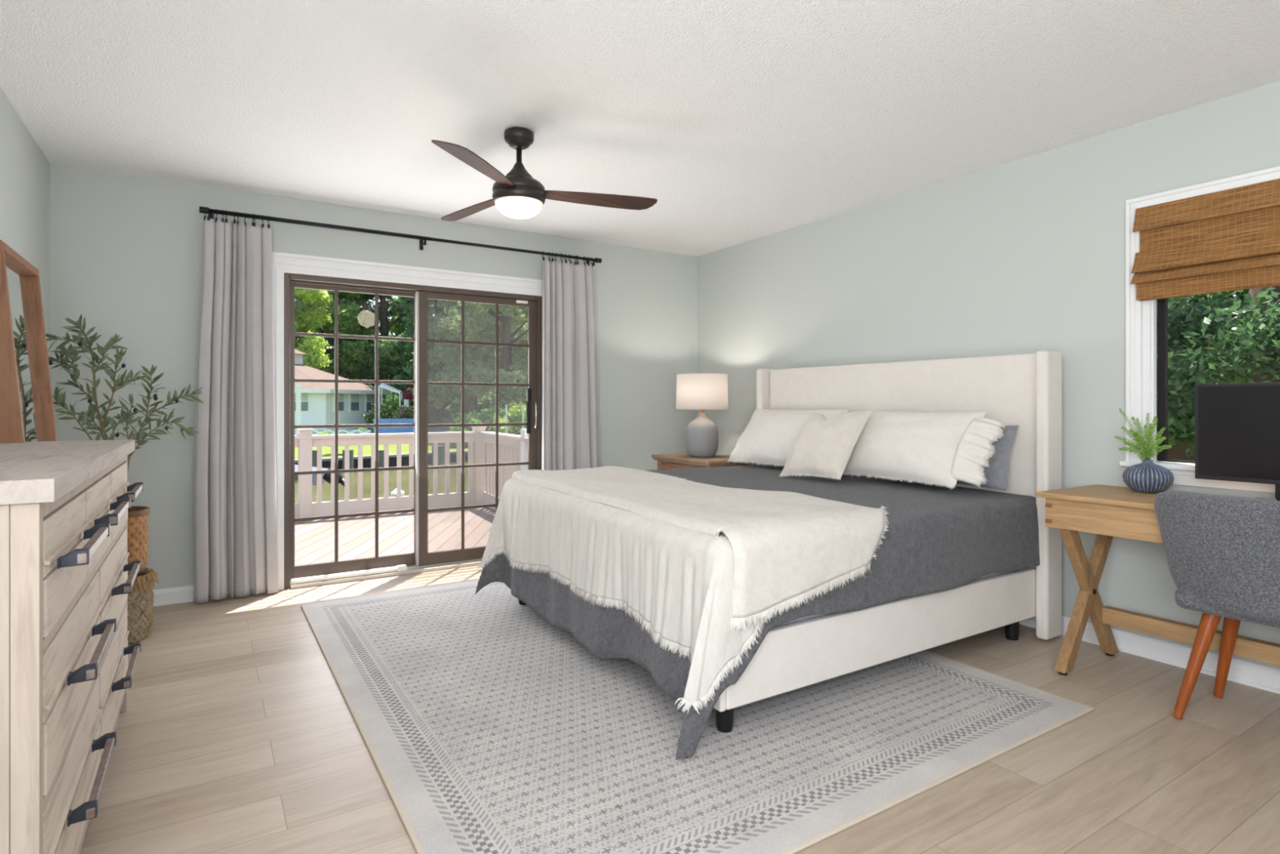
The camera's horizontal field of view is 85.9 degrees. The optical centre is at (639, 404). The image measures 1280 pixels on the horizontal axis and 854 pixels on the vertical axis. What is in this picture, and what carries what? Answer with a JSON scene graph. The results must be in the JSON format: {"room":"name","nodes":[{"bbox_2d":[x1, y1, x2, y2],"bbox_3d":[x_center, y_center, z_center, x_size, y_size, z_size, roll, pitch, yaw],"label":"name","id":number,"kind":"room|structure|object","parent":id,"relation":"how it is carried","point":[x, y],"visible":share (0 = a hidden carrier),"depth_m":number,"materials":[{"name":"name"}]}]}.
{"room":"bedroom","nodes":[
{"label":"bedroom","id":0,"kind":"room"},
{"bbox_2d":[0,87,49,367],"bbox_3d":[-1.654,-0.073,1.161,0.140,2.440,5.890,0,0,-32],"label":"wall","id":1,"kind":"structure","parent":0,"point":[24,169],"depth_m":3.18,"materials":[{"name":"grey paint"}]},
{"bbox_2d":[49,164,697,589],"bbox_3d":[-1.370,-0.073,4.905,4.614,2.440,0.140,0,0,-32],"label":"wall","id":2,"kind":"structure","parent":0,"point":[126,251],"depth_m":4.03,"materials":[{"name":"grey paint"}]},
{"bbox_2d":[151,585,210,606],"bbox_3d":[-1.327,1.102,4.836,4.334,0.090,0.022,0,0,-32],"label":"baseboard","id":3,"kind":"structure","parent":2,"relation":"attached to","point":[173,595],"depth_m":3.97,"materials":[{"name":"white wood"}]},
{"bbox_2d":[199,206,601,265],"bbox_3d":[-1.445,-1.105,4.705,2.642,0.080,0.118,0,0,-32],"label":"curtain rod","id":4,"kind":"object","parent":2,"relation":"attached to","point":[202,209],"visible":0.91,"depth_m":4.49,"materials":[{"name":"black metal"}]},
{"bbox_2d":[193,208,279,603],"bbox_3d":[-2.379,-0.001,4.069,0.436,2.279,0.083,0,0,-32],"label":"curtain","id":5,"kind":"object","parent":4,"relation":"hanging from","point":[236,552],"visible":0.99,"depth_m":4.05,"materials":[{"name":"grey fabric"}]},
{"bbox_2d":[541,251,599,470],"bbox_3d":[-0.515,0.000,5.237,0.518,2.282,0.101,0,0,-32],"label":"curtain","id":6,"kind":"object","parent":4,"relation":"hanging from","point":[570,418],"visible":0.73,"depth_m":5.19,"materials":[{"name":"grey fabric"}]},
{"bbox_2d":[271,251,542,590],"bbox_3d":[-1.473,0.103,4.739,1.898,2.088,0.030,0,0,-32],"label":"trim","id":7,"kind":"structure","parent":2,"relation":"attached to","point":[287,263],"depth_m":4.39,"materials":[{"name":"white wood"}]},
{"bbox_2d":[284,273,542,588],"bbox_3d":[-1.503,0.163,4.785,1.741,1.967,0.181,0,0,-32],"label":"door","id":8,"kind":"structure","parent":2,"relation":"in","point":[421,560],"depth_m":4.74,"materials":[{"name":"brown metal"}]},
{"bbox_2d":[290,564,406,584],"bbox_3d":[-1.887,1.107,4.496,0.702,0.036,0.040,0,0,-32],"label":"sill","id":9,"kind":"structure","parent":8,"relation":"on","point":[399,567],"depth_m":4.48,"materials":[{"name":"white plastic"}]},
{"bbox_2d":[0,0,1279,256],"bbox_3d":[0.201,-1.343,2.414,4.614,0.100,6.030,0,0,-32],"label":"ceiling","id":10,"kind":"structure","parent":0,"point":[744,121],"depth_m":2.83,"materials":[{"name":"white paint"}]},
{"bbox_2d":[431,126,657,221],"bbox_3d":[-0.578,-1.090,3.373,1.164,0.404,1.133,0,0,-32],"label":"ceiling fan","id":11,"kind":"object","parent":10,"relation":"hanging from","point":[516,194],"visible":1,"depth_m":3.21,"materials":[{"name":"brown wood"}]},
{"bbox_2d":[80,564,1279,853],"bbox_3d":[0.201,1.207,2.414,4.614,0.120,6.030,0,0,-32],"label":"floor","id":12,"kind":"structure","parent":0,"point":[237,733],"depth_m":2.19,"materials":[{"name":"brown wood"}]},
{"bbox_2d":[0,240,57,443],"bbox_3d":[-2.347,0.288,2.651,0.233,1.714,0.630,0,0,-32],"label":"floor mirror","id":13,"kind":"object","parent":12,"relation":"on","point":[27,414],"visible":0.34,"depth_m":2.64,"materials":[{"name":"brown wood"}]},
{"bbox_2d":[4,258,46,441],"bbox_3d":[-2.336,0.286,2.658,0.142,1.644,0.568,0,0,-32],"label":"mirror glass","id":14,"kind":"object","parent":13,"relation":"attached to","point":[23,282],"depth_m":2.74,"materials":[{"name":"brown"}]},
{"bbox_2d":[0,439,143,853],"bbox_3d":[-1.668,0.639,1.812,0.498,1.015,1.649,0,0,-32],"label":"dresser","id":15,"kind":"object","parent":12,"relation":"on","point":[66,675],"visible":1,"depth_m":1.41,"materials":[{"name":"brown wood"}]},
{"bbox_2d":[127,567,158,644],"bbox_3d":[-2.543,0.984,3.349,0.330,0.324,0.329,0,0,-32],"label":"seagrass basket","id":16,"kind":"object","parent":12,"relation":"on","point":[140,614],"visible":0.31,"depth_m":3.33,"materials":[{"name":"wicker"}]},
{"bbox_2d":[127,506,149,575],"bbox_3d":[-2.543,0.669,3.349,0.255,0.316,0.255,0,0,-32],"label":"wicker basket","id":17,"kind":"object","parent":16,"relation":"on","point":[137,520],"visible":0.28,"depth_m":3.33,"materials":[{"name":"brown wicker"}]},
{"bbox_2d":[45,314,204,477],"bbox_3d":[-2.535,0.086,3.388,0.657,1.043,0.340,0,0,-32],"label":"tree","id":18,"kind":"object","parent":17,"relation":"on","point":[92,409],"visible":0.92,"depth_m":3.34,"materials":[{"name":"green plant"}]},
{"bbox_2d":[301,580,1093,853],"bbox_3d":[-0.110,1.142,3.246,2.365,0.010,3.060,0,0,-32],"label":"area rug","id":19,"kind":"object","parent":12,"relation":"on","point":[487,727],"visible":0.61,"depth_m":2.37,"materials":[{"name":"white fabric"}]},
{"bbox_2d":[651,453,756,469],"bbox_3d":[0.498,0.772,5.285,0.500,0.750,0.740,0,0,-32],"label":"nightstand","id":20,"kind":"object","parent":12,"relation":"on","point":[681,460],"visible":0.23,"depth_m":5.14,"materials":[{"name":"brown wood"}]},
{"bbox_2d":[675,373,730,457],"bbox_3d":[0.519,0.201,5.245,0.489,0.892,0.395,0,0,16],"label":"table lamp","id":21,"kind":"object","parent":20,"relation":"on","point":[701,392],"visible":0.94,"depth_m":5.13,"materials":[{"name":"grey ceramic"}]},
{"bbox_2d":[518,350,1062,732],"bbox_3d":[0.639,0.442,3.692,2.098,1.410,2.069,0,0,-32],"label":"bed","id":22,"kind":"object","parent":12,"relation":"on","point":[1024,390],"visible":0.43,"depth_m":3.32,"materials":[{"name":"fabric"}]},
{"bbox_2d":[773,568,1023,627],"bbox_3d":[0.619,0.674,3.679,1.960,0.344,1.835,0,0,-32],"label":"mattress","id":23,"kind":"object","parent":22,"relation":"on","point":[808,617],"visible":0.02,"depth_m":2.64,"materials":[{"name":"white fabric"}]},
{"bbox_2d":[475,463,1039,759],"bbox_3d":[0.511,0.774,3.609,2.197,0.710,2.015,0,0,-32],"label":"quilt","id":24,"kind":"object","parent":23,"relation":"on","point":[938,539],"visible":0.53,"depth_m":3.02,"materials":[{"name":"grey fabric"}]},
{"bbox_2d":[474,466,889,714],"bbox_3d":[0.075,0.682,3.313,1.128,0.611,2.072,0,0,-32],"label":"throw blanket","id":25,"kind":"object","parent":24,"relation":"on","point":[702,566],"visible":1,"depth_m":2.61,"materials":[{"name":"white fabric"}]},
{"bbox_2d":[728,408,848,466],"bbox_3d":[0.964,0.223,4.611,0.292,0.386,0.887,0,0,-32],"label":"pillow","id":26,"kind":"object","parent":24,"relation":"on","point":[769,437],"visible":0.61,"depth_m":4.59,"materials":[{"name":"beige fabric"}]},
{"bbox_2d":[778,409,872,479],"bbox_3d":[1.069,0.230,3.985,0.316,0.400,0.478,0,0,-32],"label":"cushion","id":27,"kind":"object","parent":24,"relation":"on","point":[824,446],"visible":1,"depth_m":3.88,"materials":[{"name":"fabric"}]},
{"bbox_2d":[842,410,1006,488],"bbox_3d":[1.444,0.225,3.746,0.319,0.384,1.000,0,0,-32],"label":"pillow","id":28,"kind":"object","parent":24,"relation":"on","point":[944,449],"visible":0.87,"depth_m":3.55,"materials":[{"name":"beige fabric"}]},
{"bbox_2d":[956,425,1018,490],"bbox_3d":[1.616,0.262,3.750,0.152,0.320,0.820,0,0,-32],"label":"pillow","id":29,"kind":"object","parent":24,"relation":"on","point":[996,474],"visible":0.17,"depth_m":3.44,"materials":[{"name":"grey fabric"}]},
{"bbox_2d":[1035,484,1279,675],"bbox_3d":[2.334,0.763,2.541,0.542,0.767,1.430,0,0,-32],"label":"writing desk","id":30,"kind":"object","parent":12,"relation":"on","point":[1108,512],"visible":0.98,"depth_m":2.92,"materials":[{"name":"brown wood"}]},
{"bbox_2d":[1122,459,1173,493],"bbox_3d":[2.206,0.309,2.989,0.182,0.141,0.181,0,0,-32],"label":"vase","id":31,"kind":"object","parent":30,"relation":"on","point":[1145,477],"visible":0.99,"depth_m":2.94,"materials":[{"name":"blue ceramic"}]},
{"bbox_2d":[1114,408,1171,460],"bbox_3d":[2.189,0.134,2.993,0.125,0.242,0.186,0,0,-13],"label":"fern","id":32,"kind":"object","parent":31,"relation":"on","point":[1145,453],"visible":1,"depth_m":2.99,"materials":[{"name":"green plant"}]},
{"bbox_2d":[1195,382,1279,500],"bbox_3d":[2.446,0.148,2.581,0.190,0.464,0.578,0,0,-32],"label":"computer monitor","id":33,"kind":"object","parent":30,"relation":"on","point":[1237,425],"visible":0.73,"depth_m":2.69,"materials":[{"name":"black plastic"}]},
{"bbox_2d":[1154,490,1279,719],"bbox_3d":[2.236,0.731,2.421,0.536,0.836,0.627,0,0,-32],"label":"desk chair","id":34,"kind":"object","parent":12,"relation":"on","point":[1222,552],"visible":1,"depth_m":2.40,"materials":[{"name":"grey fabric"}]},
{"bbox_2d":[697,80,1279,669],"bbox_3d":[2.131,-0.073,3.548,0.140,2.440,5.890,0,0,-32],"label":"wall","id":35,"kind":"structure","parent":0,"point":[1027,255],"depth_m":3.66,"materials":[{"name":"grey paint"}]},
{"bbox_2d":[1019,615,1279,693],"bbox_3d":[2.029,1.102,3.558,0.022,0.090,5.736,0,0,-32],"label":"baseboard","id":36,"kind":"structure","parent":35,"relation":"attached to","point":[1255,675],"depth_m":3.03,"materials":[{"name":"white wood"}]},
{"bbox_2d":[1119,297,1275,493],"bbox_3d":[2.568,-0.271,2.770,0.150,1.245,1.077,0,0,-32],"label":"window","id":37,"kind":"structure","parent":35,"relation":"in","point":[1184,473],"depth_m":3.13,"materials":[{"name":"white wood"}]},
{"bbox_2d":[1125,165,1279,462],"bbox_3d":[2.535,-0.342,2.749,0.028,1.208,1.041,0,0,-32],"label":"trim","id":38,"kind":"structure","parent":35,"relation":"attached to","point":[1133,307],"depth_m":3.15,"materials":[{"name":"white wood"}]},
{"bbox_2d":[1130,178,1279,301],"bbox_3d":[2.511,-0.682,2.723,0.086,0.423,0.968,0,0,-32],"label":"window shade","id":39,"kind":"object","parent":35,"relation":"attached to","point":[1228,240],"visible":1,"depth_m":2.90,"materials":[{"name":"brown wood"}]},
{"label":"outside","id":40,"kind":"structure","parent":0,"visible":0},
{"bbox_2d":[294,426,520,459],"bbox_3d":[-30.222,2.772,60.614,125.792,1.750,94.066,0,0,-32],"label":"lawn","id":41,"kind":"structure","parent":40,"point":[366,449],"depth_m":35.34,"materials":[{"name":"green plant"}]},
{"bbox_2d":[294,385,302,435],"bbox_3d":[-20.854,0.522,42.000,0.400,3.450,0.400,0,0,-32],"label":"porch column","id":42,"kind":"structure","parent":41,"relation":"on","point":[298,388],"depth_m":41.90,"materials":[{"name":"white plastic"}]},
{"bbox_2d":[294,288,333,372],"bbox_3d":[-28.863,-5.034,57.352,8.422,14.388,8.973,0,0,12],"label":"tree","id":43,"kind":"object","parent":41,"relation":"on","point":[312,299],"visible":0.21,"depth_m":56.70,"materials":[{"name":"green plant"}]},
{"bbox_2d":[294,296,342,364],"bbox_3d":[-34.825,-7.001,65.773,13.409,18.324,13.473,0,0,-32],"label":"tree","id":44,"kind":"object","parent":41,"relation":"on","point":[296,300],"visible":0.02,"depth_m":65.25,"materials":[{"name":"green plant"}]},
{"bbox_2d":[319,431,346,434],"bbox_3d":[-14.075,1.672,31.486,1.663,1.050,1.686,0,0,-32],"label":"shrub","id":45,"kind":"object","parent":41,"relation":"on","point":[326,432],"visible":0.04,"depth_m":31.07,"materials":[{"name":"green plant"}]},
{"bbox_2d":[311,430,370,435],"bbox_3d":[-18.925,1.867,43.000,4.150,0.600,0.050,0,0,0],"label":"lattice fence","id":46,"kind":"object","parent":41,"relation":"on","point":[314,432],"visible":0.14,"depth_m":42.98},
{"bbox_2d":[294,349,388,435],"bbox_3d":[-26.307,-0.928,50.500,14.576,7.150,14.576,0,0,-32],"label":"house","id":47,"kind":"structure","parent":41,"relation":"on","point":[317,398],"depth_m":47.29,"materials":[{"name":"white"}]},
{"bbox_2d":[294,290,390,379],"bbox_3d":[-29.028,-6.636,61.843,12.989,17.593,10.350,0,0,-36],"label":"tree","id":48,"kind":"object","parent":41,"relation":"on","point":[346,325],"visible":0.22,"depth_m":61.04,"materials":[{"name":"green plant"}]},
{"bbox_2d":[297,291,399,385],"bbox_3d":[-29.866,-8.268,69.392,10.954,20.857,12.374,0,0,-2],"label":"tree","id":49,"kind":"object","parent":41,"relation":"on","point":[391,312],"visible":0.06,"depth_m":67.67,"materials":[{"name":"green plant"}]},
{"bbox_2d":[360,410,395,430],"bbox_3d":[-18.205,1.208,48.439,2.910,1.977,2.373,0,0,-32],"label":"shrub","id":50,"kind":"object","parent":41,"relation":"on","point":[369,418],"visible":0.2,"depth_m":47.39,"materials":[{"name":"green plant"}]},
{"bbox_2d":[324,290,434,404],"bbox_3d":[-25.551,-7.693,66.035,10.997,19.707,11.218,0,0,-44],"label":"tree","id":51,"kind":"object","parent":41,"relation":"on","point":[386,365],"visible":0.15,"depth_m":64.16,"materials":[{"name":"green plant"}]},
{"bbox_2d":[294,449,467,469],"bbox_3d":[-5.151,2.462,36.020,0.450,0.570,112.705,0,0,44],"label":"bulkhead","id":52,"kind":"object","parent":41,"relation":"on","point":[366,460],"depth_m":29.98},
{"bbox_2d":[371,400,395,418],"bbox_3d":[-17.866,0.945,48.868,2.279,2.503,2.970,0,0,1],"label":"shrub","id":53,"kind":"object","parent":41,"relation":"on","point":[383,407],"visible":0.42,"depth_m":47.90,"materials":[{"name":"green plant"}]},
{"bbox_2d":[368,382,398,405],"bbox_3d":[-20.325,0.117,54.008,4.165,4.159,4.650,0,0,-32],"label":"shrub","id":54,"kind":"object","parent":41,"relation":"on","point":[395,397],"visible":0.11,"depth_m":53.14,"materials":[{"name":"green plant"}]},
{"bbox_2d":[378,383,402,418],"bbox_3d":[-17.321,0.344,47.810,1.469,3.806,2.137,0,0,-15],"label":"shade canopy","id":55,"kind":"object","parent":41,"relation":"on","point":[382,385],"visible":0.44,"depth_m":47.09,"materials":[{"name":"white plastic"}]},
{"bbox_2d":[373,418,413,433],"bbox_3d":[-15.756,1.517,44.500,2.949,1.260,0.080,0,0,0],"label":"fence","id":56,"kind":"object","parent":41,"relation":"on","point":[381,429],"visible":0.32,"depth_m":44.47,"materials":[{"name":"blue"}]},
{"bbox_2d":[373,384,413,408],"bbox_3d":[-18.531,0.126,52.378,4.784,4.142,3.344,0,0,-18],"label":"shrub","id":57,"kind":"object","parent":41,"relation":"on","point":[390,393],"visible":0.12,"depth_m":52.44,"materials":[{"name":"green plant"}]},
{"bbox_2d":[333,295,459,386],"bbox_3d":[-24.211,-8.437,72.099,14.292,21.196,11.541,0,0,9],"label":"tree","id":58,"kind":"object","parent":41,"relation":"on","point":[389,297],"visible":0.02,"depth_m":71.19,"materials":[{"name":"green plant"}]},
{"bbox_2d":[383,397,413,418],"bbox_3d":[-16.576,0.833,47.953,2.486,2.729,2.042,0,0,37],"label":"shrub","id":59,"kind":"object","parent":41,"relation":"on","point":[393,407],"visible":0.23,"depth_m":47.78,"materials":[{"name":"green plant"}]},
{"bbox_2d":[393,404,413,418],"bbox_3d":[-15.421,1.098,45.778,1.804,2.198,1.861,0,0,2],"label":"shrub","id":60,"kind":"object","parent":41,"relation":"on","point":[403,412],"visible":0.41,"depth_m":45.44,"materials":[{"name":"green plant"}]},
{"bbox_2d":[404,399,408,418],"bbox_3d":[-15.619,0.947,46.000,0.240,2.600,0.240,0,0,-32],"label":"post","id":61,"kind":"object","parent":41,"relation":"on","point":[406,401],"visible":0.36,"depth_m":45.92,"materials":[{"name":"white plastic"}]},
{"bbox_2d":[400,384,433,417],"bbox_3d":[-16.547,0.126,50.197,3.364,4.141,1.847,0,0,18],"label":"shrub","id":62,"kind":"object","parent":41,"relation":"on","point":[408,395],"visible":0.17,"depth_m":50.17,"materials":[{"name":"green plant"}]},
{"bbox_2d":[391,389,451,409],"bbox_3d":[-17.498,0.310,55.731,5.735,3.774,7.475,0,0,-32],"label":"shrub","id":63,"kind":"object","parent":41,"relation":"on","point":[445,403],"visible":0.02,"depth_m":53.80,"materials":[{"name":"green plant"}]},
{"bbox_2d":[373,297,500,427],"bbox_3d":[-14.828,-6.404,52.159,8.508,17.130,7.867,0,0,36],"label":"tree","id":64,"kind":"object","parent":41,"relation":"on","point":[393,349],"visible":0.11,"depth_m":51.33,"materials":[{"name":"green plant"}]},
{"bbox_2d":[427,426,450,432],"bbox_3d":[-11.405,1.597,41.000,3.196,0.500,0.200,0,0,-39],"label":"wall","id":65,"kind":"structure","parent":41,"relation":"on","point":[429,429],"depth_m":40.48,"materials":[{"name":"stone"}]},
{"bbox_2d":[386,296,502,354],"bbox_3d":[-22.271,-8.451,79.734,15.432,21.223,15.777,0,0,-32],"label":"tree","id":66,"kind":"object","parent":41,"relation":"on","point":[395,299],"visible":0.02,"depth_m":73.59,"materials":[{"name":"green plant"}]},
{"bbox_2d":[427,395,461,427],"bbox_3d":[-13.932,0.585,54.344,5.727,3.223,6.133,0,0,35],"label":"shrub","id":67,"kind":"object","parent":41,"relation":"on","point":[446,417],"visible":0.11,"depth_m":52.50,"materials":[{"name":"green plant"}]},
{"bbox_2d":[407,299,528,414],"bbox_3d":[-12.300,-5.546,47.831,7.727,15.414,7.756,0,0,31],"label":"tree","id":68,"kind":"object","parent":41,"relation":"on","point":[471,403],"visible":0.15,"depth_m":46.96,"materials":[{"name":"green plant"}]},
{"bbox_2d":[444,394,493,421],"bbox_3d":[-10.925,0.573,51.378,7.082,3.247,5.555,0,0,-10],"label":"shrub","id":69,"kind":"object","parent":41,"relation":"on","point":[454,406],"visible":0.2,"depth_m":49.18,"materials":[{"name":"green plant"}]},
{"bbox_2d":[445,404,508,431],"bbox_3d":[-9.148,1.072,37.971,3.684,2.250,3.528,0,0,-32],"label":"shrub","id":70,"kind":"object","parent":41,"relation":"on","point":[470,418],"visible":0.48,"depth_m":37.19,"materials":[{"name":"green plant"}]},
{"bbox_2d":[431,301,528,408],"bbox_3d":[-8.853,-5.089,44.071,7.940,14.499,9.102,0,0,-26],"label":"tree","id":71,"kind":"object","parent":41,"relation":"on","point":[479,327],"visible":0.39,"depth_m":43.08,"materials":[{"name":"green plant"}]},
{"bbox_2d":[457,304,513,389],"bbox_3d":[-14.954,-8.271,69.831,13.255,20.862,15.108,0,0,5],"label":"tree","id":72,"kind":"object","parent":41,"relation":"on","point":[493,369],"visible":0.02,"depth_m":69.74,"materials":[{"name":"green plant"}]},
{"bbox_2d":[476,392,526,435],"bbox_3d":[-9.579,0.396,49.523,5.450,3.602,6.715,0,0,-32],"label":"shrub","id":73,"kind":"object","parent":41,"relation":"on","point":[482,399],"visible":0.07,"depth_m":49.48,"materials":[{"name":"green plant"}]},
{"bbox_2d":[480,305,528,392],"bbox_3d":[-8.731,-7.329,61.416,12.706,18.980,11.889,0,0,42],"label":"tree","id":74,"kind":"object","parent":41,"relation":"on","point":[526,342],"visible":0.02,"depth_m":58.96,"materials":[{"name":"green plant"}]},
{"bbox_2d":[487,401,526,434],"bbox_3d":[-7.188,1.077,38.132,3.095,2.539,2.887,0,0,-32],"label":"shrub","id":75,"kind":"object","parent":41,"relation":"on","point":[515,412],"visible":0.53,"depth_m":37.53,"materials":[{"name":"green plant"}]},
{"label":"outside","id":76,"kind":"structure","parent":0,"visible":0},
{"bbox_3d":[2.931,2.847,3.397,70.000,1.000,17.000,0,0,-32],"label":"ground","id":77,"kind":"structure","parent":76,"visible":0},
{"bbox_2d":[1156,416,1195,461],"bbox_3d":[4.901,1.187,6.412,0.150,2.320,8.000,0,0,-32],"label":"fence","id":78,"kind":"object","parent":77,"relation":"on","point":[1176,452],"visible":0.02,"depth_m":6.26,"materials":[{"name":"brown wood"}]},
{"bbox_2d":[1156,291,1246,383],"bbox_3d":[6.924,-0.582,7.247,2.870,5.581,10.221,0,0,-32],"label":"hedge","id":79,"kind":"object","parent":77,"relation":"on","point":[1242,375],"visible":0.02,"depth_m":7.52,"materials":[{"name":"green plant"}]},
{"bbox_2d":[1156,285,1279,458],"bbox_3d":[4.331,-0.456,4.629,2.281,5.832,5.755,0,0,-32],"label":"evergreen shrub","id":80,"kind":"object","parent":77,"relation":"on","point":[1252,336],"visible":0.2,"depth_m":4.49,"materials":[{"name":"green plant"}]},
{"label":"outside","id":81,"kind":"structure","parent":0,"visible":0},
{"bbox_2d":[294,506,495,565],"bbox_3d":[-3.115,1.214,5.672,8.200,0.045,3.019,0,0,-32],"label":"deck","id":82,"kind":"object","parent":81,"point":[314,540],"depth_m":6.29,"materials":[{"name":"beige wood"}]},
{"bbox_2d":[294,426,486,518],"bbox_3d":[-4.602,0.719,6.446,6.510,0.944,0.145,0,0,-32],"label":"deck railing","id":83,"kind":"object","parent":82,"relation":"on","point":[304,440],"visible":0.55,"depth_m":7.56,"materials":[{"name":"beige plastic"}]},
{"bbox_2d":[480,428,528,510],"bbox_3d":[-1.177,0.714,6.901,0.140,0.954,2.736,0,0,-28],"label":"deck railing","id":84,"kind":"object","parent":82,"relation":"on","point":[513,448],"visible":0.35,"depth_m":7.42,"materials":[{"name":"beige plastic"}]},
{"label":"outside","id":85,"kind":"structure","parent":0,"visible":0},
{"bbox_2d":[294,461,467,503],"bbox_3d":[-0.881,2.872,28.185,90.000,0.350,29.000,0,0,-32],"label":"canal water","id":86,"kind":"structure","parent":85,"point":[366,476],"depth_m":23.04,"materials":[{"name":"green liquid"}]},
{"bbox_2d":[311,449,316,466],"bbox_3d":[-12.668,2.457,26.900,0.440,1.380,0.429,0,0,-32],"label":"piling","id":87,"kind":"object","parent":86,"relation":"in","point":[313,451],"visible":0.19,"depth_m":26.70,"materials":[{"name":"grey wood"}]},
{"bbox_2d":[294,464,344,486],"bbox_3d":[-6.137,1.907,10.334,3.348,2.480,1.058,0,0,-9],"label":"boat","id":88,"kind":"object","parent":86,"relation":"on","point":[325,477],"visible":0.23,"depth_m":10.51,"materials":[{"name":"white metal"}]},
{"bbox_2d":[342,449,353,469],"bbox_3d":[-11.799,2.482,27.800,0.440,1.330,0.429,0,0,-32],"label":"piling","id":89,"kind":"object","parent":86,"relation":"in","point":[351,451],"visible":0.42,"depth_m":27.67,"materials":[{"name":"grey wood"}]},
{"bbox_2d":[378,449,383,467],"bbox_3d":[-11.001,2.532,29.200,0.440,1.230,0.429,0,0,-32],"label":"piling","id":90,"kind":"object","parent":86,"relation":"in","point":[380,451],"visible":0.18,"depth_m":29.02,"materials":[{"name":"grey wood"}]},
{"bbox_2d":[391,488,404,497],"bbox_3d":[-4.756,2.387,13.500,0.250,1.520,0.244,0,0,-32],"label":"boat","id":91,"kind":"object","parent":86,"relation":"in","point":[393,493],"visible":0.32,"depth_m":13.42,"materials":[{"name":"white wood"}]},
{"bbox_2d":[431,445,444,464],"bbox_3d":[-9.172,2.507,31.300,0.600,1.280,0.585,0,0,-32],"label":"piling","id":92,"kind":"object","parent":86,"relation":"in","point":[441,449],"visible":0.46,"depth_m":31.09,"materials":[{"name":"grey wood"}]},
{"bbox_2d":[505,404,507,433],"bbox_3d":[-4.272,1.577,22.000,0.059,3.140,0.059,0,0,-32],"label":"mooring pole","id":93,"kind":"object","parent":86,"relation":"in","point":[506,406],"visible":0.34,"depth_m":21.98,"materials":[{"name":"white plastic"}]},
{"bbox_2d":[522,404,524,428],"bbox_3d":[-3.395,1.577,20.000,0.059,3.140,0.059,0,0,-32],"label":"mooring pole","id":94,"kind":"object","parent":86,"relation":"in","point":[522,405],"visible":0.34,"depth_m":19.98,"materials":[{"name":"white plastic"}]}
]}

